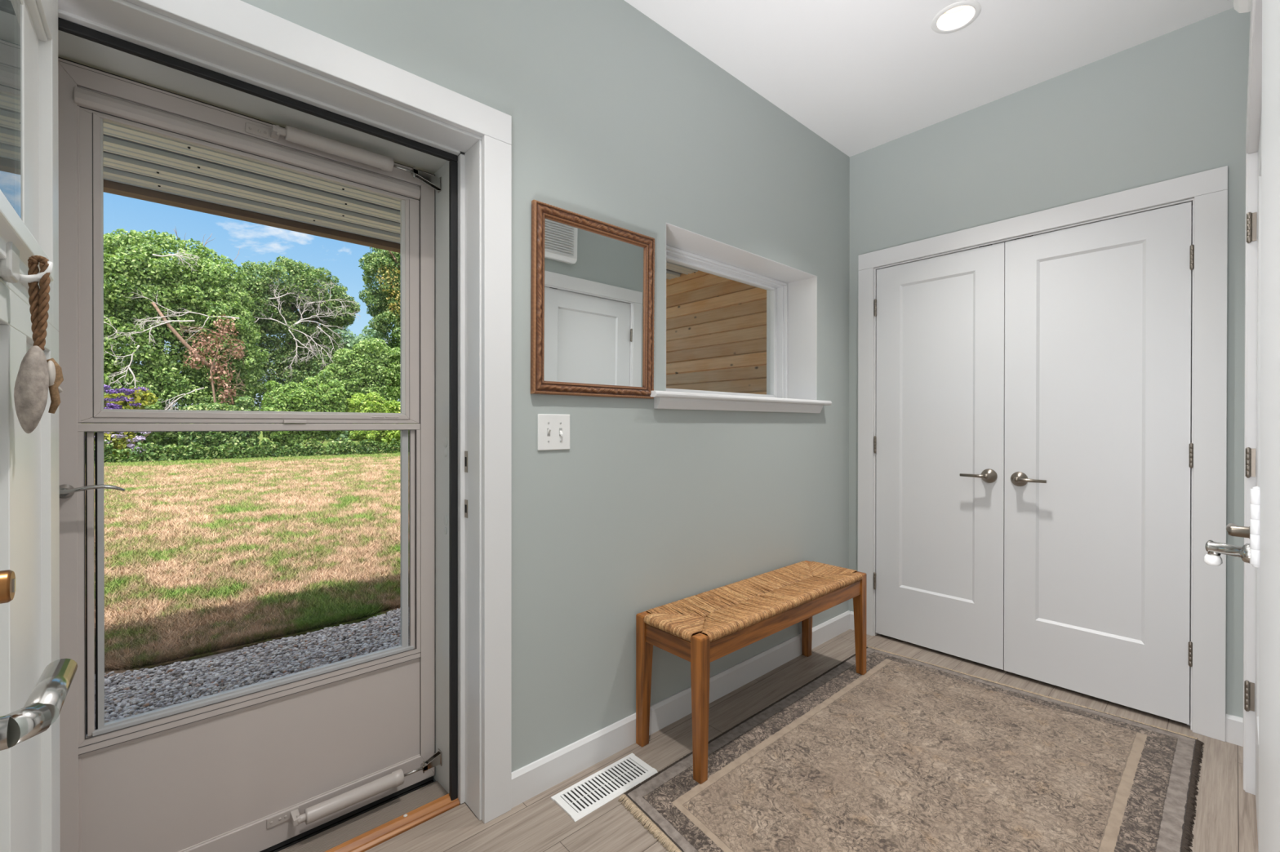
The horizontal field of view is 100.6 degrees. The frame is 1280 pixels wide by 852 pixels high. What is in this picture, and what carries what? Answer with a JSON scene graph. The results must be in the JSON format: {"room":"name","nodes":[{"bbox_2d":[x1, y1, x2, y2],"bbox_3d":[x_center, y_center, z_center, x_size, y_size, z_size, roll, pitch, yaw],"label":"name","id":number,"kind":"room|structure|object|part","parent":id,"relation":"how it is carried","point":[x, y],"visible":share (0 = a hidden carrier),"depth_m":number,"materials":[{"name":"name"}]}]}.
{"room":"entryway","nodes":[
{"label":"entryway","id":0,"kind":"room"},
{"bbox_2d":[240,0,849,817],"bbox_3d":[-1.278,-0.038,1.052,7.000,3.019,0.300,0,0,-42],"label":"wall","id":1,"kind":"structure","parent":0,"point":[617,120],"depth_m":1.97,"materials":[{"name":"grey paint"}]},
{"bbox_2d":[0,0,77,851],"bbox_3d":[-0.785,0.152,0.684,0.127,2.018,0.903,0,0,-42],"label":"door","id":2,"kind":"structure","parent":1,"relation":"in","point":[35,684],"depth_m":0.81,"materials":[{"name":"white paint"}]},
{"bbox_3d":[-0.813,-0.481,0.655,0.004,0.377,0.508,0,0,-42],"label":"lite pane","id":3,"kind":"part","parent":2,"relation":"part of","materials":[{"name":"clear glass"}]},
{"bbox_2d":[0,241,53,283],"bbox_3d":[-0.778,-0.219,0.664,0.032,0.080,0.072,0,0,-15],"label":"hook","id":4,"kind":"object","parent":2,"relation":"attached to","point":[9,266],"visible":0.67,"depth_m":0.65,"materials":[{"name":"grey plastic"}]},
{"bbox_3d":[-0.775,-0.219,0.653,0.012,0.080,0.053,0,0,-42],"label":"plate","id":5,"kind":"part","parent":4,"relation":"part of","materials":[{"name":"grey plastic"}]},
{"bbox_2d":[13,255,63,433],"bbox_3d":[-0.787,-0.106,0.692,0.033,0.231,0.058,0,0,-18],"label":"hanging ornament","id":6,"kind":"object","parent":4,"relation":"hanging from","point":[37,374],"visible":1,"depth_m":0.69,"materials":[{"name":"stone"}]},
{"bbox_3d":[-0.724,-0.229,0.600,0.022,0.059,0.610,0,0,-42],"label":"shelf moulding","id":7,"kind":"part","parent":2,"relation":"part of","materials":[{"name":"white paint"}]},
{"bbox_3d":[-0.815,0.418,0.656,0.020,1.110,0.710,0,0,-42],"label":"panel","id":8,"kind":"part","parent":2,"relation":"part of","materials":[{"name":"white paint"}]},
{"bbox_3d":[-0.817,-0.479,0.652,0.038,0.423,0.762,0,0,-42],"label":"lite frame","id":9,"kind":"part","parent":2,"relation":"part of","materials":[{"name":"white paint"}]},
{"bbox_3d":[-0.544,0.240,0.448,0.083,0.062,0.171,0,0,-42],"label":"lever handle","id":10,"kind":"part","parent":2,"relation":"part of","materials":[{"name":"silver metal"}]},
{"bbox_2d":[57,57,441,851],"bbox_3d":[-0.994,0.172,1.474,0.863,2.016,0.098,0,0,-42],"label":"door","id":11,"kind":"structure","parent":1,"relation":"in","point":[267,766],"depth_m":1.41,"materials":[{"name":"beige metal"}]},
{"bbox_3d":[-1.260,0.149,1.215,0.121,0.032,0.061,0,0,-42],"label":"handle","id":12,"kind":"part","parent":11,"relation":"part of","materials":[{"name":"silver metal"}]},
{"bbox_3d":[-1.016,0.003,1.490,0.778,0.020,0.023,0,0,-42],"label":"rail","id":13,"kind":"part","parent":11,"relation":"part of","materials":[{"name":"beige metal"}]},
{"bbox_3d":[-1.017,0.378,1.493,0.778,0.732,0.024,0,0,-42],"label":"frame","id":14,"kind":"part","parent":11,"relation":"part of","materials":[{"name":"beige metal"}]},
{"bbox_3d":[-1.017,0.757,1.493,0.778,0.027,0.023,0,0,-42],"label":"panel moulding","id":15,"kind":"part","parent":11,"relation":"part of","materials":[{"name":"beige metal"}]},
{"bbox_3d":[-1.017,-0.373,1.490,0.778,0.732,0.020,0,0,-42],"label":"sash","id":16,"kind":"part","parent":11,"relation":"part of","materials":[{"name":"beige metal"}]},
{"bbox_3d":[-1.020,0.926,1.496,0.778,0.322,0.017,0,0,-42],"label":"kick panel","id":17,"kind":"part","parent":11,"relation":"part of","materials":[{"name":"beige metal"}]},
{"bbox_3d":[-1.018,0.370,1.497,0.730,0.714,0.028,0,0,-42],"label":"sash","id":18,"kind":"part","parent":11,"relation":"part of","materials":[{"name":"silver metal"}]},
{"bbox_3d":[-1.011,-0.803,1.440,0.087,0.028,0.053,0,0,-42],"label":"mounting plate","id":19,"kind":"part","parent":11,"relation":"part of","materials":[{"name":"grey metal"}]},
{"bbox_3d":[-0.979,1.096,1.475,0.087,0.028,0.053,0,0,-42],"label":"mounting plate","id":20,"kind":"part","parent":11,"relation":"part of","materials":[{"name":"grey metal"}]},
{"bbox_3d":[-0.732,-0.802,1.666,0.085,0.010,0.008,0,0,-42],"label":"rod","id":21,"kind":"part","parent":11,"relation":"part of","materials":[{"name":"silver metal"}]},
{"bbox_3d":[-0.712,1.097,1.692,0.085,0.010,0.008,0,0,-42],"label":"rod","id":22,"kind":"part","parent":11,"relation":"part of","materials":[{"name":"silver metal"}]},
{"bbox_2d":[57,0,511,823],"bbox_3d":[-0.930,0.130,1.390,1.109,2.142,0.380,0,0,-42],"label":"door frame","id":23,"kind":"structure","parent":1,"relation":"attached to","point":[239,56],"depth_m":1.57,"materials":[{"name":"white paint"}]},
{"bbox_3d":[-0.536,0.255,1.640,0.002,0.056,0.020,0,0,-42],"label":"strike plate","id":24,"kind":"part","parent":23,"relation":"part of","materials":[{"name":"silver metal"}]},
{"bbox_3d":[-0.536,0.110,1.639,0.002,0.066,0.020,0,0,-42],"label":"strike plate","id":25,"kind":"part","parent":23,"relation":"part of","materials":[{"name":"silver metal"}]},
{"bbox_2d":[537,413,569,450],"bbox_3d":[-0.277,0.020,1.734,0.123,0.117,0.016,0,0,-42],"label":"light switch","id":26,"kind":"object","parent":1,"relation":"attached to","point":[553,430],"visible":1,"depth_m":1.73,"materials":[{"name":"white plastic"}]},
{"bbox_2d":[530,200,654,399],"bbox_3d":[-0.142,-0.406,1.841,0.519,0.607,0.037,0,0,-42],"label":"wall mirror","id":27,"kind":"object","parent":1,"relation":"attached to","point":[593,280],"visible":1,"depth_m":1.82,"materials":[{"name":"brown wood"}]},
{"bbox_3d":[-0.148,-0.406,1.848,0.437,0.525,0.010,0,0,-42],"label":"glass","id":28,"kind":"part","parent":27,"relation":"part of","materials":[{"name":"white mirror"}]},
{"bbox_2d":[511,610,850,808],"bbox_3d":[-1.249,1.122,0.871,6.600,0.100,0.014,0,0,-42],"label":"baseboard","id":29,"kind":"structure","parent":1,"relation":"attached to","point":[535,778],"depth_m":2.02,"materials":[{"name":"white paint"}]},
{"bbox_2d":[649,222,831,413],"bbox_3d":[0.426,-0.433,2.538,1.293,0.730,0.352,0,0,-42],"label":"window","id":30,"kind":"structure","parent":1,"relation":"in","point":[791,292],"depth_m":2.81,"materials":[{"name":"white paint"}]},
{"bbox_3d":[0.359,-0.463,2.641,1.078,0.629,0.034,0,0,-42],"label":"sash","id":31,"kind":"part","parent":30,"relation":"part of","materials":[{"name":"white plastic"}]},
{"bbox_3d":[0.364,-0.465,2.635,1.126,0.661,0.124,0,0,-42],"label":"frame","id":32,"kind":"part","parent":30,"relation":"part of","materials":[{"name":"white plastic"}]},
{"bbox_3d":[0.426,-0.122,2.539,1.293,0.024,0.352,0,0,-42],"label":"sill","id":33,"kind":"part","parent":30,"relation":"part of","materials":[{"name":"white paint"}]},
{"bbox_2d":[411,629,1258,851],"bbox_3d":[-0.659,1.204,0.302,6.720,0.060,1.690,0,0,-42],"label":"floor","id":34,"kind":"structure","parent":0,"point":[1225,820],"depth_m":1.74,"materials":[{"name":"beige wood"}]},
{"bbox_2d":[269,777,475,851],"bbox_3d":[-0.937,1.189,1.415,0.902,0.082,0.340,0,0,-42],"label":"threshold","id":35,"kind":"object","parent":34,"relation":"on","point":[411,820],"visible":0.83,"depth_m":1.55,"materials":[{"name":"beige wood"}]},
{"bbox_3d":[-0.853,1.186,1.320,0.902,0.029,0.087,0,0,-42],"label":"sill","id":36,"kind":"part","parent":35,"relation":"part of","materials":[{"name":"beige wood"}]},
{"bbox_2d":[550,753,657,822],"bbox_3d":[-0.112,1.167,1.735,0.338,0.006,0.137,0,0,-42],"label":"floor vent","id":37,"kind":"object","parent":34,"relation":"in","point":[580,799],"visible":1,"depth_m":1.72,"materials":[{"name":"white metal"}]},
{"bbox_2d":[560,758,647,812],"bbox_3d":[-0.112,1.167,1.735,0.298,0.004,0.101,0,0,-42],"label":"grille","id":38,"kind":"object","parent":37,"relation":"attached to","point":[606,784],"depth_m":1.73,"materials":[{"name":"white metal"}]},
{"bbox_2d":[635,560,866,784],"bbox_3d":[0.524,0.927,2.228,1.167,0.485,0.322,0,0,-42],"label":"bench","id":39,"kind":"object","parent":34,"relation":"on","point":[700,629],"visible":1,"depth_m":1.97,"materials":[{"name":"brown wood"}]},
{"bbox_3d":[0.017,0.931,1.957,0.046,0.478,0.046,0,0,-42],"label":"leg","id":40,"kind":"part","parent":39,"relation":"part of","materials":[{"name":"brown wood"}]},
{"bbox_3d":[0.199,0.927,1.754,0.046,0.470,0.046,0,0,-42],"label":"leg","id":41,"kind":"part","parent":39,"relation":"part of","materials":[{"name":"brown wood"}]},
{"bbox_3d":[0.525,0.702,2.227,1.167,0.036,0.322,0,0,-42],"label":"seat","id":42,"kind":"part","parent":39,"relation":"part of","materials":[{"name":"beige wicker"}]},
{"bbox_3d":[0.850,0.929,2.702,0.046,0.478,0.046,0,0,-42],"label":"leg","id":43,"kind":"part","parent":39,"relation":"part of","materials":[{"name":"brown wood"}]},
{"bbox_3d":[1.032,0.926,2.499,0.046,0.470,0.046,0,0,-42],"label":"leg","id":44,"kind":"part","parent":39,"relation":"part of","materials":[{"name":"brown wood"}]},
{"bbox_2d":[617,645,1204,851],"bbox_3d":[0.965,1.165,1.782,1.943,0.010,1.224,0,0,-42],"label":"rug","id":45,"kind":"object","parent":34,"relation":"on","point":[904,754],"visible":0.94,"depth_m":1.76,"materials":[{"name":"fabric"}]},
{"bbox_2d":[624,0,1233,156],"bbox_3d":[-0.693,-1.655,0.394,7.000,0.220,2.050,0,0,-42],"label":"ceiling","id":46,"kind":"structure","parent":0,"point":[860,75],"depth_m":2.16,"materials":[{"name":"white paint"}]},
{"bbox_2d":[930,0,981,33],"bbox_3d":[1.196,-1.577,2.015,0.165,0.066,0.165,0,0,-42],"label":"recessed light","id":47,"kind":"object","parent":46,"relation":"in","point":[956,16],"visible":0.86,"depth_m":2.05,"materials":[{"name":"white plastic"}]},
{"bbox_2d":[946,5,964,13],"bbox_3d":[1.196,-1.607,2.015,0.098,0.006,0.098,0,0,-42],"label":"diffuser","id":48,"kind":"object","parent":47,"relation":"attached to","point":[961,9],"depth_m":2.05,"materials":[{"name":"white plastic"}]},
{"bbox_2d":[848,7,1250,718],"bbox_3d":[1.903,-0.190,2.520,0.300,2.719,1.750,0,0,-42],"label":"wall","id":49,"kind":"structure","parent":0,"point":[1171,105],"depth_m":2.27,"materials":[{"name":"grey paint"}]},
{"bbox_2d":[873,242,1004,670],"bbox_3d":[1.503,0.140,2.727,0.091,2.021,0.611,0,0,-42],"label":"door","id":50,"kind":"structure","parent":49,"relation":"in","point":[940,437],"depth_m":2.71,"materials":[{"name":"white paint"}]},
{"bbox_3d":[1.629,0.239,2.561,0.056,0.068,0.144,0,0,-42],"label":"lever handle","id":51,"kind":"part","parent":50,"relation":"part of","materials":[{"name":"silver metal"}]},
{"bbox_2d":[857,165,1227,742],"bbox_3d":[1.752,0.102,2.535,0.135,2.134,1.404,0,0,-42],"label":"door frame","id":52,"kind":"structure","parent":49,"relation":"attached to","point":[1207,190],"depth_m":2.03,"materials":[{"name":"white paint"}]},
{"bbox_2d":[849,611,1243,746],"bbox_3d":[1.723,1.119,2.488,0.014,0.100,1.536,0,0,-42],"label":"baseboard","id":53,"kind":"structure","parent":49,"relation":"attached to","point":[1233,724],"depth_m":1.96,"materials":[{"name":"white paint"}]},
{"bbox_2d":[1004,201,1194,724],"bbox_3d":[1.914,0.142,2.267,0.089,2.022,0.617,0,0,-42],"label":"door","id":54,"kind":"structure","parent":49,"relation":"in","point":[1099,448],"depth_m":2.25,"materials":[{"name":"white paint"}]},
{"bbox_3d":[1.760,0.246,2.414,0.056,0.068,0.144,0,0,-42],"label":"lever handle","id":55,"kind":"part","parent":54,"relation":"part of","materials":[{"name":"silver metal"}]},
{"bbox_3d":[-0.190,-0.183,-0.391,6.700,2.719,0.200,0,0,-42],"label":"wall","id":56,"kind":"structure","parent":0,"visible":0},
{"bbox_2d":[1204,0,1279,851],"bbox_3d":[0.531,0.148,0.457,0.803,2.018,0.086,0,0,-42],"label":"door","id":57,"kind":"structure","parent":56,"relation":"in","point":[1263,551],"depth_m":0.51,"materials":[{"name":"white paint"}]},
{"bbox_2d":[1233,0,1250,13],"bbox_3d":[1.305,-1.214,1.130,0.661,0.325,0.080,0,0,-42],"label":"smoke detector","id":58,"kind":"object","parent":56,"relation":"in","point":[1240,6],"visible":0.66,"depth_m":1.34,"materials":[{"name":"white plastic"}]},
{"bbox_2d":[1226,109,1262,848],"bbox_3d":[1.663,0.144,1.442,0.758,2.022,0.095,0,0,-42],"label":"door","id":59,"kind":"structure","parent":56,"relation":"in","point":[1233,530],"depth_m":1.60,"materials":[{"name":"white paint"}]},
{"bbox_3d":[1.440,0.248,1.267,0.141,0.068,0.060,0,0,-42],"label":"lever handle","id":60,"kind":"part","parent":59,"relation":"part of","materials":[{"name":"silver metal"}]},
{"bbox_2d":[1243,0,1262,795],"bbox_3d":[1.424,0.106,1.139,1.700,2.134,0.158,0,0,-42],"label":"door frame","id":61,"kind":"structure","parent":56,"relation":"attached to","point":[1254,106],"depth_m":1.69,"materials":[{"name":"white paint"}]},
{"bbox_3d":[1.385,0.106,1.182,1.700,2.134,0.043,0,0,-42],"label":"casing","id":62,"kind":"part","parent":61,"relation":"part of","materials":[{"name":"white paint"}]},
{"label":"outside","id":63,"kind":"structure","parent":0,"visible":0},
{"bbox_2d":[94,621,400,714],"bbox_3d":[-2.949,1.575,1.348,9.500,0.388,2.360,0,0,-42],"label":"gravel bed","id":64,"kind":"object","parent":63,"point":[232,651],"depth_m":3.18,"materials":[{"name":"grey gravel"}]},
{"bbox_2d":[85,608,400,736],"bbox_3d":[-1.768,1.357,2.427,5.940,0.046,2.312,0,0,-42],"label":"gravel","id":65,"kind":"object","parent":64,"relation":"on","point":[135,687],"visible":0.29,"depth_m":2.99,"materials":[{"name":"grey gravel"}]},
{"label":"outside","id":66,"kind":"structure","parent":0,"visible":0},
{"bbox_2d":[94,431,400,676],"bbox_3d":[-38.860,1.648,62.898,200.000,1.000,137.400,0,0,-42],"label":"lawn","id":67,"kind":"structure","parent":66,"point":[326,442],"depth_m":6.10,"materials":[{"name":"plant"}]},
{"bbox_2d":[84,384,158,462],"bbox_3d":[-19.253,-0.089,19.038,3.240,2.811,0.898,0,0,-42],"label":"flowering bush","id":68,"kind":"object","parent":67,"relation":"on","point":[140,397],"visible":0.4,"depth_m":19.27,"materials":[{"name":"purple plant"}]},
{"bbox_2d":[103,388,173,457],"bbox_3d":[-20.299,-0.169,19.663,4.645,2.959,1.421,0,0,-42],"label":"shrub","id":69,"kind":"object","parent":67,"relation":"on","point":[163,439],"visible":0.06,"depth_m":20.50,"materials":[{"name":"green plant"}]},
{"bbox_2d":[103,226,269,454],"bbox_3d":[-20.747,-3.790,22.678,8.041,10.224,3.650,0,0,-42],"label":"tree","id":70,"kind":"object","parent":67,"relation":"on","point":[146,300],"visible":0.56,"depth_m":22.24,"materials":[{"name":"green plant"}]},
{"bbox_2d":[179,313,247,404],"bbox_3d":[-17.868,-1.740,22.350,2.255,6.065,0.602,0,0,-42],"label":"tree","id":71,"kind":"object","parent":67,"relation":"on","point":[203,342],"visible":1,"depth_m":22.41,"materials":[{"name":"brown plant"}]},
{"bbox_2d":[177,395,261,458],"bbox_3d":[-17.013,0.005,21.555,2.680,2.608,1.673,0,0,-42],"label":"shrub","id":72,"kind":"object","parent":67,"relation":"on","point":[207,439],"visible":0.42,"depth_m":21.15,"materials":[{"name":"green plant"}]},
{"bbox_2d":[84,437,399,463],"bbox_3d":[-14.898,1.031,22.029,16.852,1.200,0.527,0,0,-42],"label":"hedge","id":73,"kind":"object","parent":67,"relation":"on","point":[174,454],"visible":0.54,"depth_m":21.09,"materials":[{"name":"green plant"}]},
{"bbox_2d":[200,255,360,443],"bbox_3d":[-19.605,-3.944,28.772,7.690,10.521,3.870,0,0,-42],"label":"spreading tree","id":74,"kind":"object","parent":67,"relation":"on","point":[276,306],"visible":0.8,"depth_m":28.29,"materials":[{"name":"green plant"}]},
{"bbox_2d":[260,377,346,453],"bbox_3d":[-14.920,-0.437,23.625,3.176,3.482,1.977,0,0,-42],"label":"shrub","id":75,"kind":"object","parent":67,"relation":"on","point":[292,397],"visible":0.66,"depth_m":23.11,"materials":[{"name":"green plant"}]},
{"bbox_2d":[305,324,388,440],"bbox_3d":[-24.445,-3.990,44.493,6.225,10.478,7.978,0,0,42],"label":"tree","id":76,"kind":"object","parent":67,"relation":"on","point":[353,340],"visible":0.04,"depth_m":43.57,"materials":[{"name":"green plant"}]},
{"bbox_2d":[312,337,400,449],"bbox_3d":[-13.977,-1.648,27.315,6.038,5.926,2.112,0,0,-42],"label":"bush","id":77,"kind":"object","parent":67,"relation":"on","point":[386,371],"visible":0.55,"depth_m":26.75,"materials":[{"name":"green plant"}]},
{"bbox_3d":[-13.977,-2.320,27.314,6.033,4.581,2.103,0,0,-42],"label":"crown","id":78,"kind":"part","parent":77,"relation":"part of","materials":[{"name":"green plant"}]},
{"bbox_2d":[344,391,400,453],"bbox_3d":[-11.974,-0.178,26.288,4.704,2.948,2.035,0,0,-42],"label":"shrub","id":79,"kind":"object","parent":67,"relation":"on","point":[375,403],"visible":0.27,"depth_m":24.94,"materials":[{"name":"green plant"}]},
{"bbox_2d":[358,247,400,397],"bbox_3d":[-14.374,-6.331,33.608,6.512,15.196,4.246,0,0,-42],"label":"tree","id":80,"kind":"object","parent":67,"relation":"on","point":[384,300],"visible":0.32,"depth_m":31.34,"materials":[{"name":"green plant"}]},
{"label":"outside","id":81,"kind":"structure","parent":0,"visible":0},
{"bbox_2d":[102,120,697,279],"bbox_3d":[-1.973,-1.380,2.202,12.500,0.106,2.550,0,0,-42],"label":"ceiling","id":82,"kind":"structure","parent":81,"point":[131,157],"depth_m":2.97,"materials":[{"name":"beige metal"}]},
{"bbox_2d":[103,179,399,253],"bbox_3d":[-2.780,-1.397,3.104,12.500,0.198,0.170,0,0,-42],"label":"beam","id":83,"kind":"structure","parent":82,"relation":"attached to","point":[110,187],"depth_m":3.30,"materials":[{"name":"brown wood"}]},
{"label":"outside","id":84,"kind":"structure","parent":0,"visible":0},
{"bbox_2d":[666,270,767,394],"bbox_3d":[0.616,-0.017,4.559,0.102,2.958,2.395,0,0,-42],"label":"wall","id":85,"kind":"structure","parent":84,"point":[716,326],"depth_m":4.46,"materials":[{"name":"brown wood"}]}
]}

